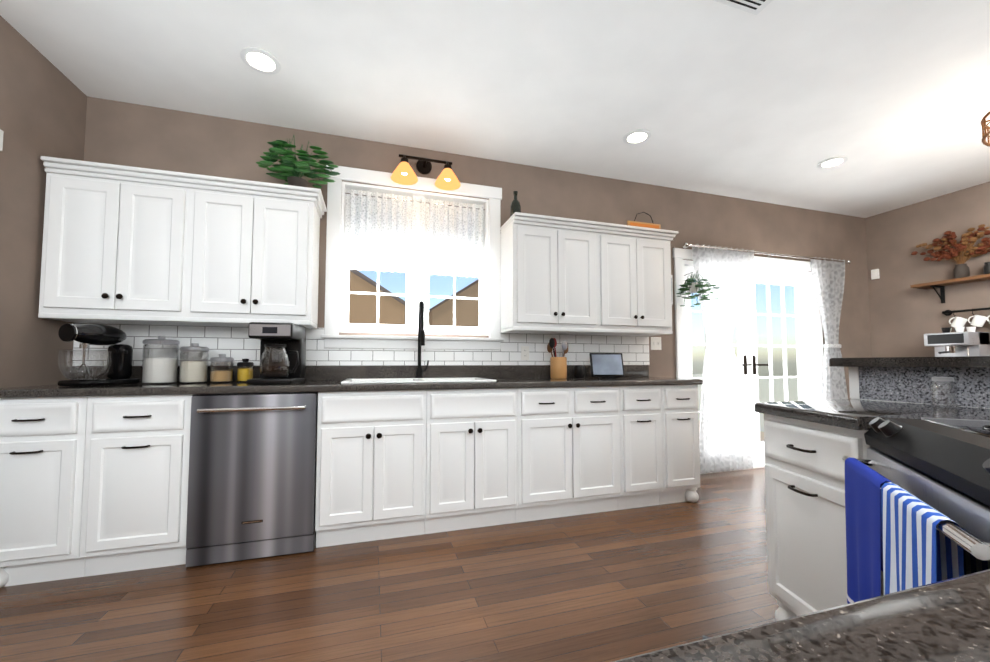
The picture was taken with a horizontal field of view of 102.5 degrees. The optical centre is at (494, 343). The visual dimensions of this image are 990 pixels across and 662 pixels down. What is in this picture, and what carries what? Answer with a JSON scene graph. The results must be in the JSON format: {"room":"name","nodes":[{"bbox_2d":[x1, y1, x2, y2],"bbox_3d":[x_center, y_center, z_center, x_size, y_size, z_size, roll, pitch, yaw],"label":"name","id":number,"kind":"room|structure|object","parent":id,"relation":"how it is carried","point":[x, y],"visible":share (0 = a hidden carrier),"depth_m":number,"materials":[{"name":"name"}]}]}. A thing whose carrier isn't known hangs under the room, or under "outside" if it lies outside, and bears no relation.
{"room":"kitchen","nodes":[
{"label":"kitchen","id":0,"kind":"room"},
{"bbox_2d":[0,15,86,387],"bbox_3d":[-1.687,-0.352,-0.702,0.150,2.730,6.660,1,-3,-17],"label":"wall","id":1,"kind":"structure","parent":0,"point":[43,103],"depth_m":2.08,"materials":[{"name":"beige paint"}]},
{"bbox_2d":[0,129,3,150],"bbox_3d":[-2.296,0.028,1.307,0.176,2.170,1.130,1,-3,-17],"label":"door frame","id":2,"kind":"structure","parent":1,"relation":"attached to","point":[1,139],"depth_m":1.91,"materials":[{"name":"white paint"}]},
{"bbox_2d":[0,468,779,661],"bbox_3d":[1.137,1.082,0.063,8.940,0.060,6.900,1,-3,-17],"label":"floor","id":3,"kind":"structure","parent":0,"point":[611,586],"depth_m":1.77,"materials":[{"name":"brown wood"}]},
{"bbox_2d":[0,395,192,587],"bbox_3d":[-2.065,0.716,2.197,0.834,0.884,0.657,1,-3,-17],"label":"base cabinet","id":4,"kind":"object","parent":3,"relation":"on","point":[93,486],"visible":0.96,"depth_m":1.94,"materials":[{"name":"white paint"}]},
{"bbox_2d":[185,392,317,567],"bbox_3d":[-1.368,0.727,2.385,0.600,0.880,0.666,1,-3,-17],"label":"stainless steel dishwasher","id":5,"kind":"object","parent":3,"relation":"on","point":[252,476],"visible":0.98,"depth_m":2.12,"materials":[{"name":"brushed stainless steel"},{"name":"chrome"}]},
{"bbox_2d":[315,385,699,547],"bbox_3d":[0.194,0.750,2.890,2.676,0.884,0.657,1,-3,-17],"label":"base cabinet","id":6,"kind":"object","parent":3,"relation":"on","point":[397,464],"visible":1,"depth_m":2.53,"materials":[{"name":"white paint"}]},
{"bbox_2d":[0,365,702,397],"bbox_3d":[-0.494,0.324,2.715,4.146,0.342,0.645,1,-3,-17],"label":"countertop","id":7,"kind":"structure","parent":6,"relation":"on","point":[362,378],"depth_m":2.61,"materials":[{"name":"black stone"}]},
{"bbox_2d":[58,324,139,385],"bbox_3d":[-2.198,0.063,2.219,0.263,0.338,0.356,1,-3,-17],"label":"stand mixer","id":8,"kind":"object","parent":7,"relation":"on","point":[118,365],"visible":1,"depth_m":2.17,"materials":[{"name":"black plastic"}]},
{"bbox_2d":[141,336,179,383],"bbox_3d":[-2.017,0.097,2.400,0.173,0.288,0.173,1,-3,-17],"label":"flour canister","id":9,"kind":"object","parent":7,"relation":"on","point":[158,370],"visible":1,"depth_m":2.34,"materials":[{"name":"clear glass"}]},
{"bbox_2d":[179,343,208,382],"bbox_3d":[-1.865,0.120,2.467,0.147,0.248,0.147,1,-3,-17],"label":"sugar canister","id":10,"kind":"object","parent":7,"relation":"on","point":[193,371],"visible":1,"depth_m":2.42,"materials":[{"name":"clear glass"}]},
{"bbox_2d":[210,354,233,382],"bbox_3d":[-1.734,0.156,2.526,0.126,0.183,0.126,1,-3,-17],"label":"jar","id":11,"kind":"object","parent":7,"relation":"on","point":[217,375],"visible":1,"depth_m":2.48,"materials":[{"name":"clear glass"}]},
{"bbox_2d":[236,358,253,381],"bbox_3d":[-1.627,0.174,2.590,0.094,0.153,0.094,1,-3,-17],"label":"jar","id":12,"kind":"object","parent":7,"relation":"on","point":[244,374],"visible":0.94,"depth_m":2.56,"materials":[{"name":"clear glass"}]},
{"bbox_2d":[247,322,305,384],"bbox_3d":[-1.311,0.063,2.422,0.256,0.358,0.274,0,-3,-9],"label":"coffee maker","id":13,"kind":"object","parent":7,"relation":"on","point":[282,353],"visible":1,"depth_m":2.38,"materials":[{"name":"black plastic"}]},
{"bbox_2d":[415,301,428,377],"bbox_3d":[-0.518,-0.029,2.893,0.101,0.562,0.220,1,-3,-17],"label":"spring faucet","id":14,"kind":"object","parent":7,"relation":"on","point":[421,339],"visible":1,"depth_m":2.93,"materials":[{"name":"black metal"}]},
{"bbox_2d":[547,338,567,378],"bbox_3d":[0.507,0.116,3.215,0.204,0.332,0.194,1,-3,-17],"label":"utensil crock","id":15,"kind":"object","parent":7,"relation":"on","point":[558,367],"visible":1,"depth_m":3.15,"materials":[{"name":"brown"}]},
{"bbox_2d":[574,365,584,377],"bbox_3d":[0.687,0.229,3.246,0.090,0.108,0.089,1,-3,-17],"label":"speaker","id":16,"kind":"object","parent":7,"relation":"on","point":[579,371],"visible":0.96,"depth_m":3.21},
{"bbox_2d":[589,353,624,377],"bbox_3d":[0.929,0.183,3.303,0.280,0.206,0.105,0,-3,-5],"label":"frame","id":17,"kind":"object","parent":7,"relation":"on","point":[607,365],"visible":1,"depth_m":3.29,"materials":[{"name":"black plastic"}]},
{"bbox_2d":[763,413,872,620],"bbox_3d":[1.373,0.697,1.420,0.607,0.844,0.452,0,-3,-2],"label":"base cabinet","id":18,"kind":"object","parent":3,"relation":"on","point":[805,510],"visible":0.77,"depth_m":1.42,"materials":[{"name":"white paint"}]},
{"bbox_2d":[829,356,989,408],"bbox_3d":[1.731,0.557,0.894,1.232,1.072,1.912,1,-3,-17],"label":"raised bar","id":19,"kind":"object","parent":3,"relation":"on","point":[903,379],"visible":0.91,"depth_m":1.60,"materials":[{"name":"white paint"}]},
{"bbox_2d":[842,417,989,595],"bbox_3d":[1.222,0.627,0.710,0.758,0.873,0.757,-2,-3,28],"label":"slide-in range","id":20,"kind":"object","parent":3,"relation":"on","point":[942,465],"visible":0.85,"depth_m":0.85,"materials":[{"name":"black metal"}]},
{"bbox_2d":[845,457,892,603],"bbox_3d":[0.962,0.557,1.025,0.049,0.465,0.268,-2,-3,28],"label":"towel","id":21,"kind":"object","parent":20,"relation":"hanging from","point":[863,516],"visible":0.62,"depth_m":1.02,"materials":[{"name":"blue fabric"}]},
{"bbox_2d":[881,482,963,594],"bbox_3d":[0.838,0.520,0.793,0.049,0.416,0.248,-2,-3,28],"label":"striped towel","id":22,"kind":"object","parent":20,"relation":"hanging from","point":[919,548],"visible":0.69,"depth_m":0.78,"materials":[{"name":"fabric"}]},
{"bbox_2d":[84,96,871,399],"bbox_3d":[0.840,-0.140,3.567,7.490,2.730,0.150,1,-3,-17],"label":"wall","id":23,"kind":"structure","parent":0,"point":[132,134],"depth_m":3.40,"materials":[{"name":"beige paint"}]},
{"bbox_2d":[38,164,197,323],"bbox_3d":[-2.184,-0.552,2.403,0.673,0.795,0.330,1,-3,-17],"label":"upper cabinet","id":24,"kind":"object","parent":23,"relation":"attached to","point":[121,244],"depth_m":2.24,"materials":[{"name":"white paint"}]},
{"bbox_2d":[186,180,321,327],"bbox_3d":[-1.539,-0.542,2.600,0.675,0.795,0.330,1,-3,-17],"label":"upper cabinet","id":25,"kind":"object","parent":23,"relation":"attached to","point":[254,252],"depth_m":2.45,"materials":[{"name":"white paint"}]},
{"bbox_2d":[256,135,339,187],"bbox_3d":[-1.300,-1.182,2.622,0.528,0.384,0.407,1,-3,-17],"label":"potted plant","id":26,"kind":"object","parent":25,"relation":"on","point":[290,168],"visible":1,"depth_m":2.63,"materials":[{"name":"green plant"}]},
{"bbox_2d":[72,323,649,365],"bbox_3d":[-0.580,0.033,3.039,4.169,0.269,0.008,1,-3,-17],"label":"tile backsplash","id":27,"kind":"structure","parent":23,"relation":"attached to","point":[237,344],"depth_m":2.92,"materials":[{"name":"white tile"}]},
{"bbox_2d":[321,165,503,349],"bbox_3d":[-0.603,-0.621,3.111,1.360,1.335,0.180,1,-3,-17],"label":"kitchen window","id":28,"kind":"structure","parent":23,"relation":"in","point":[417,287],"depth_m":3.07,"materials":[{"name":"white paint"}]},
{"bbox_2d":[345,189,485,277],"bbox_3d":[-0.599,-0.841,3.109,1.088,0.606,0.037,1,-3,-17],"label":"cafe curtain","id":29,"kind":"object","parent":28,"relation":"hanging from","point":[380,232],"visible":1,"depth_m":3.09,"materials":[{"name":"white fabric"}]},
{"bbox_2d":[391,154,460,189],"bbox_3d":[-0.520,-1.325,2.994,0.516,0.250,0.257,1,-3,-17],"label":"wall light","id":30,"kind":"object","parent":23,"relation":"attached to","point":[403,173],"depth_m":2.99,"materials":[{"name":"yellow glass"}]},
{"bbox_2d":[521,346,528,359],"bbox_3d":[0.250,0.081,3.283,0.072,0.116,0.007,1,-3,-17],"label":"outlet","id":31,"kind":"object","parent":23,"relation":"attached to","point":[524,349],"depth_m":3.28,"materials":[{"name":"white plastic"}]},
{"bbox_2d":[500,216,603,331],"bbox_3d":[0.433,-0.512,3.205,0.714,0.795,0.330,1,-3,-17],"label":"upper cabinet","id":32,"kind":"object","parent":23,"relation":"attached to","point":[564,276],"depth_m":3.05,"materials":[{"name":"white paint"}]},
{"bbox_2d":[510,191,520,216],"bbox_3d":[0.161,-1.078,3.117,0.084,0.225,0.084,1,-3,-17],"label":"bottle","id":33,"kind":"object","parent":32,"relation":"on","point":[515,206],"visible":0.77,"depth_m":3.09,"materials":[{"name":"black glass"}]},
{"bbox_2d":[600,228,674,335],"bbox_3d":[1.116,-0.501,3.414,0.714,0.795,0.330,1,-3,-17],"label":"upper cabinet","id":34,"kind":"object","parent":23,"relation":"attached to","point":[636,294],"depth_m":3.26,"materials":[{"name":"white paint"}]},
{"bbox_2d":[627,212,660,228],"bbox_3d":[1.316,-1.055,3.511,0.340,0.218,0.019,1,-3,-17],"label":"basket","id":35,"kind":"object","parent":34,"relation":"on","point":[643,224],"visible":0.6,"depth_m":3.50,"materials":[{"name":"orange wicker"}]},
{"bbox_2d":[651,337,660,349],"bbox_3d":[1.490,0.000,3.675,0.116,0.120,0.012,1,-3,-17],"label":"outlet","id":36,"kind":"object","parent":23,"relation":"attached to","point":[655,343],"depth_m":3.67,"materials":[{"name":"white plastic"}]},
{"bbox_2d":[671,275,672,303],"bbox_3d":[1.642,-0.507,3.743,0.065,0.280,0.018,1,-3,-17],"label":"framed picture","id":37,"kind":"object","parent":23,"relation":"attached to","point":[672,288],"visible":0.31,"depth_m":3.74,"materials":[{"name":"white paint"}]},
{"bbox_2d":[676,270,719,306],"bbox_3d":[1.847,-0.502,3.636,0.431,0.324,0.299,1,-3,-17],"label":"potted plant","id":38,"kind":"object","parent":23,"relation":"hanging from","point":[693,285],"visible":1,"depth_m":3.63,"materials":[{"name":"green plant"}]},
{"bbox_2d":[685,266,809,464],"bbox_3d":[2.606,0.239,4.050,1.654,1.972,0.116,1,-3,-17],"label":"patio door","id":39,"kind":"structure","parent":23,"relation":"in","point":[747,346],"depth_m":4.12,"materials":[{"name":"white paint"}]},
{"bbox_2d":[673,248,822,473],"bbox_3d":[2.598,0.180,4.077,1.940,2.140,0.178,1,-3,-17],"label":"door frame","id":40,"kind":"structure","parent":23,"relation":"attached to","point":[814,339],"depth_m":4.18,"materials":[{"name":"white paint"}]},
{"bbox_2d":[683,243,850,473],"bbox_3d":[2.828,0.141,4.030,2.234,2.155,0.107,1,-3,-17],"label":"curtains","id":41,"kind":"object","parent":23,"relation":"hanging from","point":[724,439],"visible":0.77,"depth_m":3.83,"materials":[{"name":"white fabric"}]},
{"bbox_2d":[0,0,989,217],"bbox_3d":[1.137,-1.714,0.202,8.940,0.080,6.900,1,-3,-17],"label":"ceiling","id":42,"kind":"structure","parent":0,"point":[775,101],"depth_m":2.36,"materials":[{"name":"white paint"}]},
{"bbox_2d":[240,47,280,73],"bbox_3d":[-1.301,-1.568,2.211,0.195,0.011,0.195,1,-3,-23],"label":"recessed light","id":43,"kind":"object","parent":42,"relation":"in","point":[260,60],"depth_m":2.20,"materials":[{"name":"white paint"}]},
{"bbox_2d":[623,129,650,144],"bbox_3d":[1.055,-1.531,2.954,0.195,0.011,0.195,-2,-3,34],"label":"recessed light","id":44,"kind":"object","parent":42,"relation":"in","point":[638,136],"depth_m":2.94,"materials":[{"name":"white paint"}]},
{"bbox_2d":[713,0,772,14],"bbox_3d":[1.127,-1.589,1.764,0.340,0.013,0.210,1,-3,-17],"label":"ceiling vent","id":45,"kind":"object","parent":42,"relation":"in","point":[755,7],"visible":1,"depth_m":1.85,"materials":[{"name":"white metal"}]},
{"bbox_2d":[817,156,847,168],"bbox_3d":[2.822,-1.512,3.328,0.195,0.011,0.195,1,-3,-26],"label":"recessed light","id":46,"kind":"object","parent":42,"relation":"in","point":[835,161],"depth_m":3.33,"materials":[{"name":"white paint"}]},
{"bbox_2d":[980,111,989,146],"bbox_3d":[3.439,-1.458,2.405,0.638,0.212,0.638,1,-3,-17],"label":"flush-mount ceiling fixture","id":47,"kind":"object","parent":42,"relation":"attached to","point":[985,134],"visible":1,"depth_m":2.62,"materials":[{"name":"brown wicker"}]},
{"bbox_2d":[865,181,989,357],"bbox_3d":[5.339,-0.247,1.421,0.150,2.730,6.600,1,-3,-17],"label":"wall","id":48,"kind":"structure","parent":0,"point":[905,317],"depth_m":4.15,"materials":[{"name":"beige paint"}]},
{"bbox_2d":[871,269,879,279],"bbox_3d":[4.310,-0.784,4.508,0.023,0.110,0.070,1,-3,-17],"label":"outlet","id":49,"kind":"object","parent":48,"relation":"attached to","point":[874,273],"depth_m":4.50,"materials":[{"name":"white plastic"}]},
{"bbox_2d":[910,274,989,302],"bbox_3d":[4.550,-0.529,3.407,0.198,0.200,1.430,1,-3,-17],"label":"shelf","id":50,"kind":"object","parent":48,"relation":"attached to","point":[942,284],"visible":1,"depth_m":3.85,"materials":[{"name":"brown wood"}]},
{"bbox_2d":[911,224,989,278],"bbox_3d":[4.435,-0.859,3.811,0.190,0.498,0.714,1,-3,-17],"label":"vase","id":51,"kind":"object","parent":50,"relation":"on","point":[961,269],"visible":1,"depth_m":3.77,"materials":[{"name":"grey"}]},
{"bbox_2d":[983,262,989,273],"bbox_3d":[4.491,-0.680,3.611,0.070,0.120,0.070,1,-3,-17],"label":"jar","id":52,"kind":"object","parent":50,"relation":"on","point":[986,268],"visible":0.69,"depth_m":3.61,"materials":[{"name":"black ceramic"}]},
{"bbox_2d":[942,307,989,326],"bbox_3d":[4.584,-0.258,3.425,0.116,0.198,1.090,1,-3,-17],"label":"mug rack","id":53,"kind":"object","parent":48,"relation":"attached to","point":[978,321],"visible":0.98,"depth_m":3.75,"materials":[{"name":"black metal"}]},
{"bbox_3d":[4.390,0.249,3.147,0.632,0.140,1.900,1,-3,-17],"label":"countertop","id":54,"kind":"structure","parent":0,"visible":0},
{"bbox_2d":[924,327,989,356],"bbox_3d":[4.219,0.078,3.655,0.411,0.451,0.305,1,-3,-17],"label":"espresso machine","id":55,"kind":"object","parent":54,"relation":"on","point":[958,342],"visible":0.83,"depth_m":3.60,"materials":[{"name":"silver metal"}]},
{"bbox_3d":[0.439,0.625,-0.025,0.980,0.844,0.657,1,-3,-17],"label":"cabinet","id":56,"kind":"object","parent":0,"visible":0},
{"bbox_2d":[613,569,989,661],"bbox_3d":[0.661,0.185,0.046,1.493,0.040,0.680,1,-3,-17],"label":"countertop","id":57,"kind":"structure","parent":56,"relation":"on","point":[947,620],"depth_m":0.24,"materials":[{"name":"grey stone"}]},
{"bbox_2d":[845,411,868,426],"bbox_3d":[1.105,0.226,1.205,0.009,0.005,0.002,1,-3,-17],"label":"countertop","id":58,"kind":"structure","parent":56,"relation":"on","point":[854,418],"depth_m":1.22,"materials":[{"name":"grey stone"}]},
{"bbox_2d":[755,399,989,429],"bbox_3d":[1.460,0.247,1.283,0.688,0.040,0.941,1,-3,-17],"label":"countertop","id":59,"kind":"structure","parent":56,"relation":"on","point":[828,412],"depth_m":1.40,"materials":[{"name":"grey stone"}]},
{"bbox_2d":[930,377,957,407],"bbox_3d":[1.644,0.178,1.458,0.066,0.112,0.064,1,-3,-17],"label":"jar","id":60,"kind":"object","parent":59,"relation":"on","point":[941,379],"visible":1,"depth_m":1.45,"materials":[{"name":"clear glass"}]},
{"label":"outside","id":61,"kind":"structure","parent":0,"visible":0},
{"bbox_2d":[692,374,797,430],"bbox_3d":[-4.421,2.622,25.389,60.000,0.380,44.830,1,-3,-17],"label":"lawn","id":62,"kind":"structure","parent":61,"point":[763,383],"depth_m":16.40,"materials":[{"name":"white"}]},
{"bbox_2d":[349,269,405,324],"bbox_3d":[-8.419,-1.046,14.042,10.400,5.820,9.300,1,-3,-17],"label":"house","id":63,"kind":"structure","parent":62,"relation":"on","point":[367,284],"depth_m":11.11,"materials":[{"name":"beige"}]},
{"bbox_2d":[429,279,478,326],"bbox_3d":[1.106,-0.960,18.798,10.200,6.120,9.800,1,-3,-17],"label":"house","id":64,"kind":"structure","parent":62,"relation":"on","point":[471,308],"depth_m":13.42,"materials":[{"name":"brown"}]},
{"bbox_2d":[699,420,763,440],"bbox_3d":[2.338,0.898,5.813,3.840,1.120,3.354,1,-3,-17],"label":"deck boards","id":65,"kind":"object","parent":62,"relation":"on","point":[762,436],"depth_m":5.88,"materials":[{"name":"beige"}]}
]}

